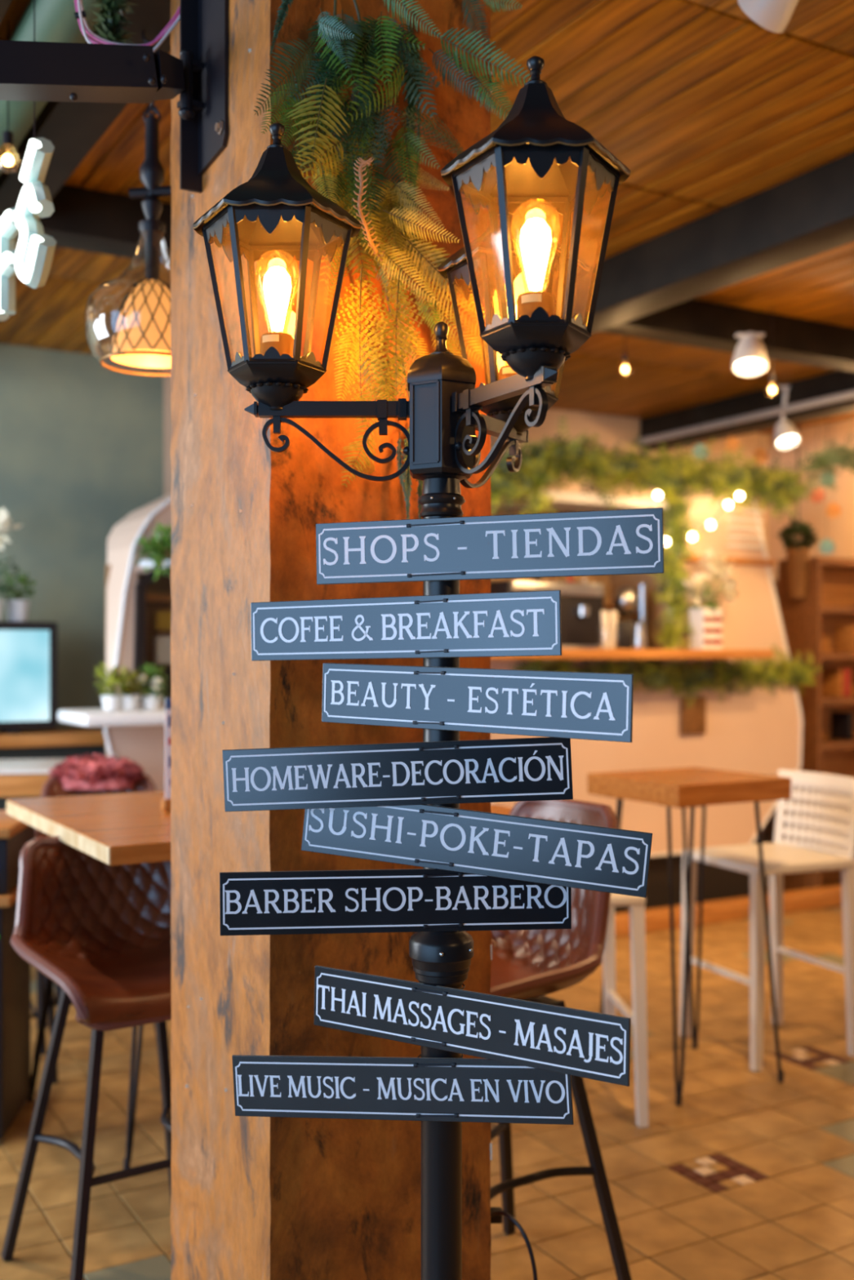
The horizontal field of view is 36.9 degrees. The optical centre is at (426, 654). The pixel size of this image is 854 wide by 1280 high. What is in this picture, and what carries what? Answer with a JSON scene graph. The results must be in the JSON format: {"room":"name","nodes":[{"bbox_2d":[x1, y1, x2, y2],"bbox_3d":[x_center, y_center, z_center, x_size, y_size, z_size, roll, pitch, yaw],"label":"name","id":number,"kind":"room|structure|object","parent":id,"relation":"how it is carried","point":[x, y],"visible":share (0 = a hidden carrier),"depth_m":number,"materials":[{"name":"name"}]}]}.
{"room":"food hall","nodes":[
{"label":"food hall","id":0,"kind":"room"},
{"bbox_2d":[170,0,492,1279],"bbox_3d":[-0.193,-0.049,2.400,0.435,2.998,0.496,0,0,-30],"label":"wall column","id":1,"kind":"structure","parent":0,"point":[253,1197],"depth_m":2.20,"materials":[{"name":"wood"}]},
{"bbox_2d":[0,0,228,193],"bbox_3d":[-0.592,-1.190,2.200,0.479,0.680,0.149,0,0,-24],"label":"wall bracket","id":2,"kind":"object","parent":1,"relation":"attached to","point":[30,71],"visible":1,"depth_m":2.24,"materials":[{"name":"black metal"}]},
{"bbox_2d":[74,0,179,52],"bbox_3d":[-0.528,-1.218,2.379,0.263,0.232,0.038,0,0,0],"label":"cable loop","id":3,"kind":"object","parent":2,"relation":"hanging from","point":[80,15],"visible":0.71,"depth_m":2.37,"materials":[{"name":"pink"}]},
{"bbox_2d":[253,0,530,519],"bbox_3d":[-0.063,-0.682,2.078,0.489,0.936,0.228,0,0,-29],"label":"hanging fern","id":4,"kind":"object","parent":1,"relation":"attached to","point":[371,49],"visible":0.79,"depth_m":2.07,"materials":[{"name":"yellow plant"}]},
{"bbox_2d":[192,55,630,518],"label":"street lamp","id":5,"kind":"object","parent":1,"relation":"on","point":[526,162],"depth_m":1.78,"materials":[{"name":"black metal"}]},
{"bbox_2d":[260,332,293,357],"bbox_3d":[-0.215,-0.431,1.840,0.048,0.054,0.049,0,0,0],"label":"socket","id":6,"kind":"object","parent":5,"relation":"attached to","point":[282,342],"depth_m":1.82,"materials":[{"name":"gold ceramic"}]},
{"bbox_2d":[321,662,633,742],"bbox_3d":[0.070,0.063,1.806,0.496,0.089,0.067,2,1,32],"label":"direction sign","id":7,"kind":"object","parent":5,"relation":"attached to","point":[582,705],"visible":1,"depth_m":1.76,"materials":[{"name":"grey"}]},
{"bbox_2d":[315,507,663,584],"bbox_3d":[0.087,-0.150,1.820,0.496,0.089,0.067,-1,0,15],"label":"direction sign","id":8,"kind":"object","parent":5,"relation":"attached to","point":[620,541],"visible":1,"depth_m":1.79,"materials":[{"name":"grey"}]},
{"bbox_2d":[498,364,516,380],"bbox_3d":[0.139,-0.431,2.044,0.048,0.054,0.049,0,0,30],"label":"socket","id":9,"kind":"object","parent":5,"relation":"attached to","point":[505,371],"depth_m":2.03,"materials":[{"name":"gold ceramic"}]},
{"bbox_2d":[516,291,554,319],"bbox_3d":[0.139,-0.431,1.635,0.048,0.054,0.048,0,0,-30],"label":"socket","id":10,"kind":"object","parent":5,"relation":"attached to","point":[526,302],"depth_m":1.62,"materials":[{"name":"gold ceramic"}]},
{"bbox_2d":[0,343,768,843],"bbox_3d":[-2.296,-0.055,6.376,10.800,3.010,0.100,0,0,-30],"label":"wall","id":11,"kind":"structure","parent":0,"point":[82,440],"depth_m":6.61,"materials":[{"name":"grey paint"}]},
{"bbox_2d":[490,435,495,448],"bbox_3d":[0.266,-1.095,7.699,0.260,0.900,0.160,0,0,-30],"label":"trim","id":12,"kind":"structure","parent":11,"relation":"attached to","point":[492,437],"depth_m":7.68,"materials":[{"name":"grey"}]},
{"bbox_2d":[0,0,853,451],"bbox_3d":[-0.332,-1.505,3.272,11.297,0.330,11.000,0,0,-30],"label":"ceiling","id":13,"kind":"structure","parent":0,"point":[734,135],"depth_m":4.21,"materials":[{"name":"brown wood"}]},
{"bbox_2d":[2,20,13,165],"bbox_3d":[-1.014,-1.352,3.100,0.060,0.367,0.060,0,0,0],"label":"hanging bulb","id":14,"kind":"object","parent":13,"relation":"hanging from","point":[7,159],"visible":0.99,"depth_m":3.09,"materials":[{"name":"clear glass"}]},
{"bbox_2d":[3,130,13,147],"bbox_3d":[-1.014,-1.247,3.100,0.023,0.032,0.024,0,0,0],"label":"socket","id":15,"kind":"object","parent":14,"relation":"attached to","point":[7,135],"depth_m":3.09,"materials":[{"name":"black plastic"}]},
{"bbox_2d":[0,0,57,320],"bbox_3d":[-0.934,-1.135,2.812,0.050,0.811,0.796,0,0,-30],"label":"sign","id":16,"kind":"object","parent":13,"relation":"hanging from","point":[32,260],"visible":0.99,"depth_m":2.54,"materials":[{"name":"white plastic"}]},
{"bbox_2d":[88,0,137,44],"bbox_3d":[-0.615,-1.342,2.499,0.102,0.396,0.102,0,0,0],"label":"pine sprig","id":17,"kind":"object","parent":13,"relation":"hanging from","point":[109,18],"visible":0.73,"depth_m":2.49,"materials":[{"name":"green plant"}]},
{"bbox_2d":[84,31,171,376],"bbox_3d":[-0.623,-1.097,2.900,0.297,0.886,0.297,0,0,0],"label":"pendant lamp","id":18,"kind":"object","parent":13,"relation":"hanging from","point":[141,337],"visible":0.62,"depth_m":2.87,"materials":[{"name":"clear glass"}]},
{"bbox_2d":[622,336,627,372],"bbox_3d":[0.866,-1.377,5.600,0.060,0.317,0.060,0,0,0],"label":"hanging bulb","id":19,"kind":"object","parent":13,"relation":"hanging from","point":[624,356],"visible":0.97,"depth_m":5.59,"materials":[{"name":"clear glass"}]},
{"bbox_2d":[622,353,627,362],"bbox_3d":[0.866,-1.297,5.600,0.023,0.032,0.024,0,0,0],"label":"socket","id":20,"kind":"object","parent":19,"relation":"attached to","point":[624,356],"depth_m":5.59,"materials":[{"name":"black"}]},
{"bbox_2d":[691,380,709,461],"bbox_3d":[1.540,-1.312,7.198,0.104,0.455,0.030,0,0,0],"label":"paper flower","id":21,"kind":"object","parent":13,"relation":"hanging from","point":[698,449],"visible":0.84,"depth_m":7.20,"materials":[{"name":"teal paper"}]},
{"bbox_2d":[723,435,741,453],"bbox_3d":[1.815,-1.365,7.598,0.104,0.349,0.030,0,0,0],"label":"paper flower","id":22,"kind":"object","parent":13,"relation":"hanging from","point":[734,445],"visible":0.94,"depth_m":7.60,"materials":[{"name":"orange paper"}]},
{"bbox_2d":[731,331,768,376],"bbox_3d":[1.397,-1.310,5.549,0.154,0.185,0.160,0,0,0],"label":"ceiling spotlight","id":23,"kind":"object","parent":13,"relation":"attached to","point":[749,357],"visible":1,"depth_m":5.53,"materials":[{"name":"white plastic"}]},
{"bbox_2d":[751,447,768,465],"bbox_3d":[1.981,-1.332,7.598,0.105,0.416,0.030,0,0,0],"label":"paper flower","id":24,"kind":"object","parent":13,"relation":"hanging from","point":[762,456],"visible":0.88,"depth_m":7.60,"materials":[{"name":"orange paper"}]},
{"bbox_2d":[737,0,798,33],"bbox_3d":[0.745,-1.449,2.787,0.132,0.189,0.143,0,0,0],"label":"ceiling spotlight","id":25,"kind":"object","parent":13,"relation":"attached to","point":[773,15],"visible":1,"depth_m":2.76,"materials":[{"name":"white plastic"}]},
{"bbox_2d":[768,303,774,393],"bbox_3d":[1.510,-1.331,5.600,0.060,0.408,0.060,0,0,0],"label":"hanging bulb","id":26,"kind":"object","parent":13,"relation":"hanging from","point":[771,377],"visible":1,"depth_m":5.60,"materials":[{"name":"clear glass"}]},
{"bbox_2d":[768,374,774,382],"bbox_3d":[1.510,-1.206,5.600,0.023,0.032,0.024,0,0,0],"label":"socket","id":27,"kind":"object","parent":26,"relation":"attached to","point":[771,377],"depth_m":5.59,"materials":[{"name":"black"}]},
{"bbox_2d":[773,385,799,449],"bbox_3d":[2.053,-1.354,7.304,0.144,0.358,0.158,0,0,0],"label":"ceiling spotlight","id":28,"kind":"object","parent":13,"relation":"attached to","point":[786,437],"visible":1,"depth_m":7.29,"materials":[{"name":"white plastic"}]},
{"bbox_2d":[775,423,818,599],"bbox_3d":[2.231,-0.938,7.699,0.264,1.203,0.263,0,0,0],"label":"hanging basket","id":29,"kind":"object","parent":13,"relation":"hanging from","point":[797,554],"visible":0.97,"depth_m":7.66,"materials":[{"name":"wicker"}]},
{"bbox_2d":[786,546,808,599],"bbox_3d":[2.231,-0.491,7.700,0.136,0.308,0.136,0,0,0],"label":"basket","id":30,"kind":"object","parent":29,"relation":"on","point":[797,557],"depth_m":7.65,"materials":[{"name":"wicker"}]},
{"bbox_2d":[817,417,835,555],"bbox_3d":[2.375,-1.064,7.598,0.105,0.952,0.030,0,0,0],"label":"paper flower","id":31,"kind":"object","parent":13,"relation":"hanging from","point":[828,547],"visible":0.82,"depth_m":7.60,"materials":[{"name":"teal paper"}]},
{"bbox_2d":[818,417,835,488],"bbox_3d":[2.380,-1.263,7.598,0.104,0.553,0.030,0,0,0],"label":"paper flower","id":32,"kind":"object","parent":13,"relation":"hanging from","point":[825,472],"visible":0.61,"depth_m":7.60,"materials":[{"name":"teal paper"}]},
{"bbox_2d":[824,416,841,519],"bbox_3d":[2.413,-1.171,7.598,0.105,0.739,0.030,0,0,0],"label":"paper flower","id":33,"kind":"object","parent":13,"relation":"hanging from","point":[833,509],"visible":0.82,"depth_m":7.60,"materials":[{"name":"orange paper"}]},
{"bbox_2d":[0,875,853,1279],"bbox_3d":[-0.676,1.505,3.074,11.498,0.111,11.000,0,0,-30],"label":"floor","id":34,"kind":"structure","parent":0,"point":[751,1177],"depth_m":3.75,"materials":[{"name":"brown tile"}]},
{"bbox_2d":[0,809,35,1139],"bbox_3d":[-1.434,0.968,3.927,0.400,0.925,0.460,0,0,-6],"label":"counter","id":35,"kind":"object","parent":34,"relation":"on","point":[15,971],"visible":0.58,"depth_m":3.86,"materials":[{"name":"black"}]},
{"bbox_2d":[0,884,18,906],"bbox_3d":[-1.434,0.720,3.927,0.400,0.030,0.460,0,0,-6],"label":"shelf","id":36,"kind":"object","parent":35,"relation":"attached to","point":[8,896],"depth_m":3.74,"materials":[{"name":"orange wood"}]},
{"bbox_2d":[0,809,29,838],"bbox_3d":[-1.434,0.520,3.927,0.400,0.030,0.460,0,0,-6],"label":"shelf","id":37,"kind":"object","parent":35,"relation":"attached to","point":[11,827],"depth_m":3.85,"materials":[{"name":"orange wood"}]},
{"bbox_2d":[0,758,76,1028],"bbox_3d":[-2.024,0.949,5.151,1.120,1.002,0.580,0,0,-8],"label":"table","id":38,"kind":"object","parent":34,"relation":"on","point":[18,777],"visible":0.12,"depth_m":4.94,"materials":[{"name":"orange wood"}]},
{"bbox_2d":[31,969,58,1084],"bbox_3d":[-1.479,1.100,4.420,0.360,0.701,0.360,0,0,-23],"label":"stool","id":39,"kind":"object","parent":34,"relation":"on","point":[40,975],"visible":0.23,"depth_m":4.46,"materials":[{"name":"black metal"}]},
{"bbox_2d":[0,727,106,809],"bbox_3d":[-2.958,0.911,5.624,4.900,1.073,0.460,0,0,-30],"label":"countertop","id":40,"kind":"structure","parent":34,"relation":"on","point":[57,743],"depth_m":6.10,"materials":[{"name":"orange wood"}]},
{"bbox_2d":[0,621,57,733],"bbox_3d":[-2.264,0.110,5.941,1.040,0.530,0.225,0,0,-30],"label":"television","id":41,"kind":"object","parent":40,"relation":"on","point":[28,649],"visible":1,"depth_m":6.03,"materials":[{"name":"black"}]},
{"bbox_2d":[0,507,25,621],"bbox_3d":[-2.028,-0.432,5.960,0.295,0.553,0.270,0,0,0],"label":"potted plant","id":42,"kind":"object","parent":41,"relation":"on","point":[4,516],"visible":1,"depth_m":5.95,"materials":[{"name":"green plant"}]},
{"bbox_2d":[0,569,35,621],"bbox_3d":[-1.950,-0.279,6.085,0.176,0.246,0.180,0,0,-19],"label":"potted plant","id":43,"kind":"object","parent":41,"relation":"on","point":[18,611],"visible":0.94,"depth_m":6.05,"materials":[{"name":"white plant"}]},
{"bbox_2d":[1,835,171,1279],"bbox_3d":[-0.700,0.946,3.015,0.499,1.007,0.530,0,0,-35],"label":"bar stool","id":44,"kind":"object","parent":34,"relation":"on","point":[100,931],"visible":0.71,"depth_m":3.05,"materials":[{"name":"brown leather"}]},
{"bbox_2d":[26,773,155,1101],"bbox_3d":[-1.130,0.939,4.420,0.499,1.021,0.530,0,0,-15],"label":"bar stool","id":45,"kind":"object","parent":34,"relation":"on","point":[52,787],"visible":0.07,"depth_m":4.54,"materials":[{"name":"brown leather"}]},
{"bbox_2d":[48,752,144,790],"bbox_3d":[-1.192,0.419,4.620,0.347,0.128,0.156,0,0,0],"label":"throw","id":46,"kind":"object","parent":45,"relation":"on","point":[97,772],"visible":1,"depth_m":4.57,"materials":[{"name":"fabric"}]},
{"bbox_2d":[6,791,512,1169],"bbox_3d":[-0.451,0.932,3.517,1.152,1.031,1.040,0,0,-30],"label":"bar table","id":47,"kind":"object","parent":34,"relation":"on","point":[113,829],"visible":0.26,"depth_m":3.30,"materials":[{"name":"brown wood"}]},
{"bbox_2d":[160,697,171,811],"bbox_3d":[-0.660,0.267,3.433,0.100,0.300,0.045,0,0,-26],"label":"menu stand","id":48,"kind":"object","parent":47,"relation":"on","point":[165,802],"visible":0.32,"depth_m":3.42,"materials":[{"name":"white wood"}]},
{"bbox_2d":[57,455,802,913],"bbox_3d":[0.294,0.213,6.444,4.300,2.465,1.030,0,0,-30],"label":"partition wall","id":49,"kind":"structure","parent":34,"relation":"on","point":[760,732],"depth_m":6.99,"materials":[{"name":"beige paint"}]},
{"bbox_2d":[57,706,164,727],"bbox_3d":[-0.928,0.255,5.410,1.150,0.055,0.460,0,0,-30],"label":"countertop","id":50,"kind":"structure","parent":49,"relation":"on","point":[89,717],"depth_m":5.03,"materials":[{"name":"white laminate"}]},
{"bbox_2d":[93,662,131,710],"bbox_3d":[-1.277,0.127,5.226,0.163,0.198,0.168,0,0,44],"label":"potted plant","id":51,"kind":"object","parent":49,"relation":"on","point":[110,700],"visible":0.97,"depth_m":5.20,"materials":[{"name":"green plant"}]},
{"bbox_2d":[112,665,149,709],"bbox_3d":[-1.219,0.134,5.259,0.166,0.183,0.165,0,0,0],"label":"potted plant","id":52,"kind":"object","parent":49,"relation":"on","point":[130,701],"visible":0.88,"depth_m":5.23,"materials":[{"name":"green plant"}]},
{"bbox_2d":[130,662,169,709],"bbox_3d":[-1.153,0.130,5.309,0.180,0.192,0.183,0,0,0],"label":"potted plant","id":53,"kind":"object","parent":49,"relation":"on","point":[153,701],"visible":0.96,"depth_m":5.28,"materials":[{"name":"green plant"}]},
{"bbox_2d":[134,522,171,581],"bbox_3d":[-1.120,-0.439,5.473,0.281,0.253,0.272,0,0,0],"label":"potted plant","id":54,"kind":"object","parent":49,"relation":"attached to","point":[157,560],"visible":0.61,"depth_m":5.42,"materials":[{"name":"green plant"}]},
{"bbox_2d":[515,451,556,514],"bbox_3d":[0.539,-0.848,6.375,0.217,0.332,0.177,0,0,0],"label":"leaf garland","id":55,"kind":"object","parent":49,"relation":"hanging from","point":[541,499],"visible":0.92,"depth_m":6.37,"materials":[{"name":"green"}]},
{"bbox_2d":[533,577,542,580],"bbox_3d":[0.613,-0.382,7.084,0.066,0.200,0.064,0,0,0],"label":"bottle","id":56,"kind":"object","parent":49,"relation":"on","point":[535,578],"visible":0.09,"depth_m":7.06,"materials":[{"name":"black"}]},
{"bbox_2d":[490,579,609,648],"bbox_3d":[0.614,-0.192,6.779,0.620,0.380,0.450,0,0,-30],"label":"espresso machine","id":57,"kind":"object","parent":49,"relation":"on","point":[582,603],"visible":0.49,"depth_m":6.71,"materials":[{"name":"black"}]},
{"bbox_2d":[561,644,609,648],"bbox_3d":[0.686,-0.032,6.653,0.540,0.030,0.160,0,0,-30],"label":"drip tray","id":58,"kind":"object","parent":57,"relation":"on","point":[563,646],"depth_m":6.64,"materials":[{"name":"silver metal"}]},
{"bbox_2d":[565,576,573,582],"bbox_3d":[0.802,-0.377,7.194,0.066,0.190,0.064,0,0,0],"label":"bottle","id":59,"kind":"object","parent":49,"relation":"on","point":[569,579],"visible":0.19,"depth_m":7.18,"materials":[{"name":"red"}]},
{"bbox_2d":[598,610,617,648],"bbox_3d":[0.927,-0.127,6.550,0.100,0.200,0.098,0,0,0],"label":"jar","id":60,"kind":"object","parent":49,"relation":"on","point":[604,617],"visible":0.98,"depth_m":6.54,"materials":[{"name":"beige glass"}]},
{"bbox_2d":[604,604,613,609],"bbox_3d":[0.265,-0.270,6.883,1.920,0.020,0.130,0,0,-30],"label":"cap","id":61,"kind":"object","parent":49,"relation":"attached to","point":[606,606],"depth_m":7.26,"materials":[{"name":"brown wood"}]},
{"bbox_2d":[608,584,645,648],"bbox_3d":[1.102,-0.182,7.000,0.189,0.400,0.180,0,0,0],"label":"coffee grinder","id":62,"kind":"object","parent":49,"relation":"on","point":[626,601],"visible":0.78,"depth_m":6.94,"materials":[{"name":"black"}]},
{"bbox_2d":[490,648,773,659],"bbox_3d":[0.740,-0.002,6.441,2.350,0.050,0.400,0,0,-30],"label":"shelf","id":63,"kind":"object","parent":49,"relation":"attached to","point":[572,654],"depth_m":6.46,"materials":[{"name":"orange wood"}]},
{"bbox_2d":[632,623,646,648],"bbox_3d":[1.100,-0.092,6.626,0.072,0.130,0.072,0,0,0],"label":"milk jug","id":64,"kind":"object","parent":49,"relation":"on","point":[639,642],"visible":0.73,"depth_m":6.60,"materials":[{"name":"silver metal"}]},
{"bbox_2d":[490,417,813,520],"bbox_3d":[1.177,-0.940,6.801,2.315,0.517,0.349,0,0,-30],"label":"leaf garland","id":65,"kind":"object","parent":49,"relation":"hanging from","point":[629,466],"visible":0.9,"depth_m":6.74,"materials":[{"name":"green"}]},
{"bbox_2d":[509,644,822,706],"bbox_3d":[1.321,0.112,6.907,2.173,0.346,0.301,0,0,-29],"label":"leaf garland","id":66,"kind":"object","parent":49,"relation":"hanging from","point":[655,676],"visible":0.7,"depth_m":6.97,"materials":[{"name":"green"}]},
{"bbox_2d":[649,462,702,660],"bbox_3d":[1.335,-0.512,6.888,0.294,1.090,0.257,0,0,0],"label":"leaf garland","id":67,"kind":"object","parent":49,"relation":"hanging from","point":[677,504],"visible":0.86,"depth_m":6.88,"materials":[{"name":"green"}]},
{"bbox_2d":[680,680,706,734],"bbox_3d":[1.460,0.285,7.016,0.175,0.305,0.016,0,0,-30],"label":"plaque","id":68,"kind":"object","parent":49,"relation":"hanging from","point":[693,718],"visible":0.95,"depth_m":7.01,"materials":[{"name":"brown wood"}]},
{"bbox_2d":[640,477,756,545],"bbox_3d":[1.471,-0.780,6.899,0.825,0.404,0.039,0,0,-30],"label":"fairy lights","id":69,"kind":"object","parent":49,"relation":"attached to","point":[657,495],"visible":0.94,"depth_m":6.88,"materials":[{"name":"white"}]},
{"bbox_2d":[681,548,739,648],"bbox_3d":[1.544,-0.299,6.888,0.381,0.544,0.201,0,0,-30],"label":"potted plant","id":70,"kind":"object","parent":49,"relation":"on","point":[706,623],"visible":1,"depth_m":6.84,"materials":[{"name":"white plant"}]},
{"bbox_2d":[421,1120,462,1279],"label":"pole","id":71,"kind":"object","parent":34,"relation":"on","point":[441,1141],"depth_m":1.81,"materials":[{"name":"black metal"}]},
{"bbox_2d":[219,868,571,935],"bbox_3d":[-0.044,0.348,1.834,0.496,0.089,0.067,0,0,-3],"label":"direction sign","id":72,"kind":"object","parent":71,"relation":"attached to","point":[416,900],"visible":0.94,"depth_m":1.80,"materials":[{"name":"black metal"}]},
{"bbox_2d":[222,737,573,811],"bbox_3d":[-0.042,0.170,1.842,0.499,0.110,0.067,0,0,4],"label":"direction sign","id":73,"kind":"object","parent":71,"relation":"attached to","point":[519,769],"visible":0.98,"depth_m":1.81,"materials":[{"name":"black"}]},
{"bbox_2d":[231,1053,573,1124],"bbox_3d":[-0.034,0.618,1.851,0.500,0.116,0.072,0,0,13],"label":"direction sign","id":74,"kind":"object","parent":71,"relation":"attached to","point":[469,1090],"visible":0.94,"depth_m":1.82,"materials":[{"name":"black"}]},
{"bbox_2d":[250,590,561,661],"bbox_3d":[-0.030,-0.039,1.861,0.496,0.089,0.067,-1,0,26],"label":"direction sign","id":75,"kind":"object","parent":71,"relation":"attached to","point":[528,623],"visible":1,"depth_m":1.82,"materials":[{"name":"grey"}]},
{"bbox_2d":[314,965,631,1086],"bbox_3d":[0.063,0.513,1.813,0.496,0.089,0.072,1,1,30],"label":"direction sign","id":76,"kind":"object","parent":71,"relation":"attached to","point":[591,1045],"visible":0.99,"depth_m":1.77,"materials":[{"name":"black metal"}]},
{"bbox_2d":[301,804,652,897],"bbox_3d":[0.069,0.264,1.825,0.502,0.136,0.067,0,0,14],"label":"direction sign","id":77,"kind":"object","parent":71,"relation":"attached to","point":[533,850],"visible":0.95,"depth_m":1.79,"materials":[{"name":"grey metal"}]},
{"bbox_2d":[490,1207,537,1279],"bbox_3d":[0.127,1.235,2.450,0.059,0.433,0.342,0,0,-18],"label":"power cable","id":78,"kind":"object","parent":34,"relation":"on","point":[496,1213],"visible":0.87,"depth_m":2.31,"materials":[{"name":"black plastic"}]},
{"bbox_2d":[489,799,631,1279],"bbox_3d":[0.147,0.896,2.900,0.529,1.108,0.499,0,0,-34],"label":"bar stool","id":79,"kind":"object","parent":34,"relation":"on","point":[527,965],"visible":0.41,"depth_m":2.89,"materials":[{"name":"brown leather"}]},
{"bbox_2d":[490,802,648,1127],"bbox_3d":[0.401,0.950,4.128,0.518,0.996,0.471,0,0,-5],"label":"stool","id":80,"kind":"object","parent":34,"relation":"on","point":[636,904],"visible":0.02,"depth_m":3.92,"materials":[{"name":"white plastic"}]},
{"bbox_2d":[586,767,791,1106],"bbox_3d":[0.897,0.932,4.412,0.500,1.031,0.477,0,0,-30],"label":"bar table","id":81,"kind":"object","parent":34,"relation":"on","point":[682,788],"visible":0.88,"depth_m":4.28,"materials":[{"name":"brown wood"}]},
{"bbox_2d":[614,884,841,937],"bbox_3d":[0.927,1.400,6.596,3.600,0.100,0.100,0,0,-30],"label":"plinth","id":82,"kind":"object","parent":34,"relation":"on","point":[656,919],"visible":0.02,"depth_m":6.96,"materials":[{"name":"orange wood"}]},
{"bbox_2d":[679,768,853,1071],"bbox_3d":[1.287,0.950,4.751,0.518,0.996,0.471,0,0,-23],"label":"stool","id":83,"kind":"object","parent":34,"relation":"on","point":[780,857],"visible":0.97,"depth_m":4.73,"materials":[{"name":"white plastic"}]},
{"bbox_2d":[765,579,777,843],"bbox_3d":[2.485,0.475,8.636,0.260,1.950,0.280,0,0,-30],"label":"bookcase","id":84,"kind":"object","parent":34,"relation":"on","point":[770,824],"visible":0.02,"depth_m":8.64,"materials":[{"name":"brown wood"}]},
{"bbox_2d":[777,556,853,891],"bbox_3d":[2.717,0.435,8.014,1.100,2.030,0.320,0,0,-30],"label":"bookcase","id":85,"kind":"object","parent":34,"relation":"on","point":[809,624],"visible":0.49,"depth_m":7.76,"materials":[{"name":"brown wood"}]},
{"bbox_2d":[821,668,843,696],"bbox_3d":[2.517,0.173,7.950,0.035,0.170,0.150,0,0,-30],"label":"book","id":86,"kind":"object","parent":85,"relation":"on","point":[832,679],"visible":0.86,"depth_m":7.93,"materials":[{"name":"orange paper"}]},
{"bbox_2d":[831,711,853,740],"bbox_3d":[2.576,0.443,7.950,0.035,0.170,0.150,0,0,-30],"label":"book","id":87,"kind":"object","parent":85,"relation":"on","point":[842,722],"visible":1,"depth_m":7.92,"materials":[{"name":"black paper"}]},
{"bbox_2d":[835,624,853,652],"bbox_3d":[2.606,-0.097,7.950,0.035,0.170,0.150,0,0,-30],"label":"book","id":88,"kind":"object","parent":85,"relation":"on","point":[844,634],"visible":1,"depth_m":7.94,"materials":[{"name":"brown paper"}]},
{"bbox_2d":[843,668,849,696],"bbox_3d":[2.556,0.173,7.950,0.035,0.170,0.150,0,0,-30],"label":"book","id":89,"kind":"object","parent":85,"relation":"on","point":[846,671],"visible":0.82,"depth_m":7.88,"materials":[{"name":"red paper"}]},
{"bbox_2d":[768,417,853,580],"bbox_3d":[4.604,-0.055,5.325,0.100,3.010,8.620,0,0,-30],"label":"wall","id":90,"kind":"structure","parent":0,"point":[840,530],"depth_m":8.62,"materials":[{"name":"beige paint"}]},
{"bbox_2d":[808,488,826,503],"bbox_3d":[2.318,-1.216,7.598,0.105,0.648,0.030,0,0,0],"label":"paper flower","id":91,"kind":"object","parent":90,"relation":"attached to","point":[819,495],"visible":0.84,"depth_m":7.60,"materials":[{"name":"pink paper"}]},
{"bbox_2d":[791,432,853,494],"bbox_3d":[2.093,-0.930,6.207,0.630,0.317,0.237,0,0,0],"label":"leaf garland","id":92,"kind":"object","parent":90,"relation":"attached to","point":[843,458],"visible":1,"depth_m":6.20,"materials":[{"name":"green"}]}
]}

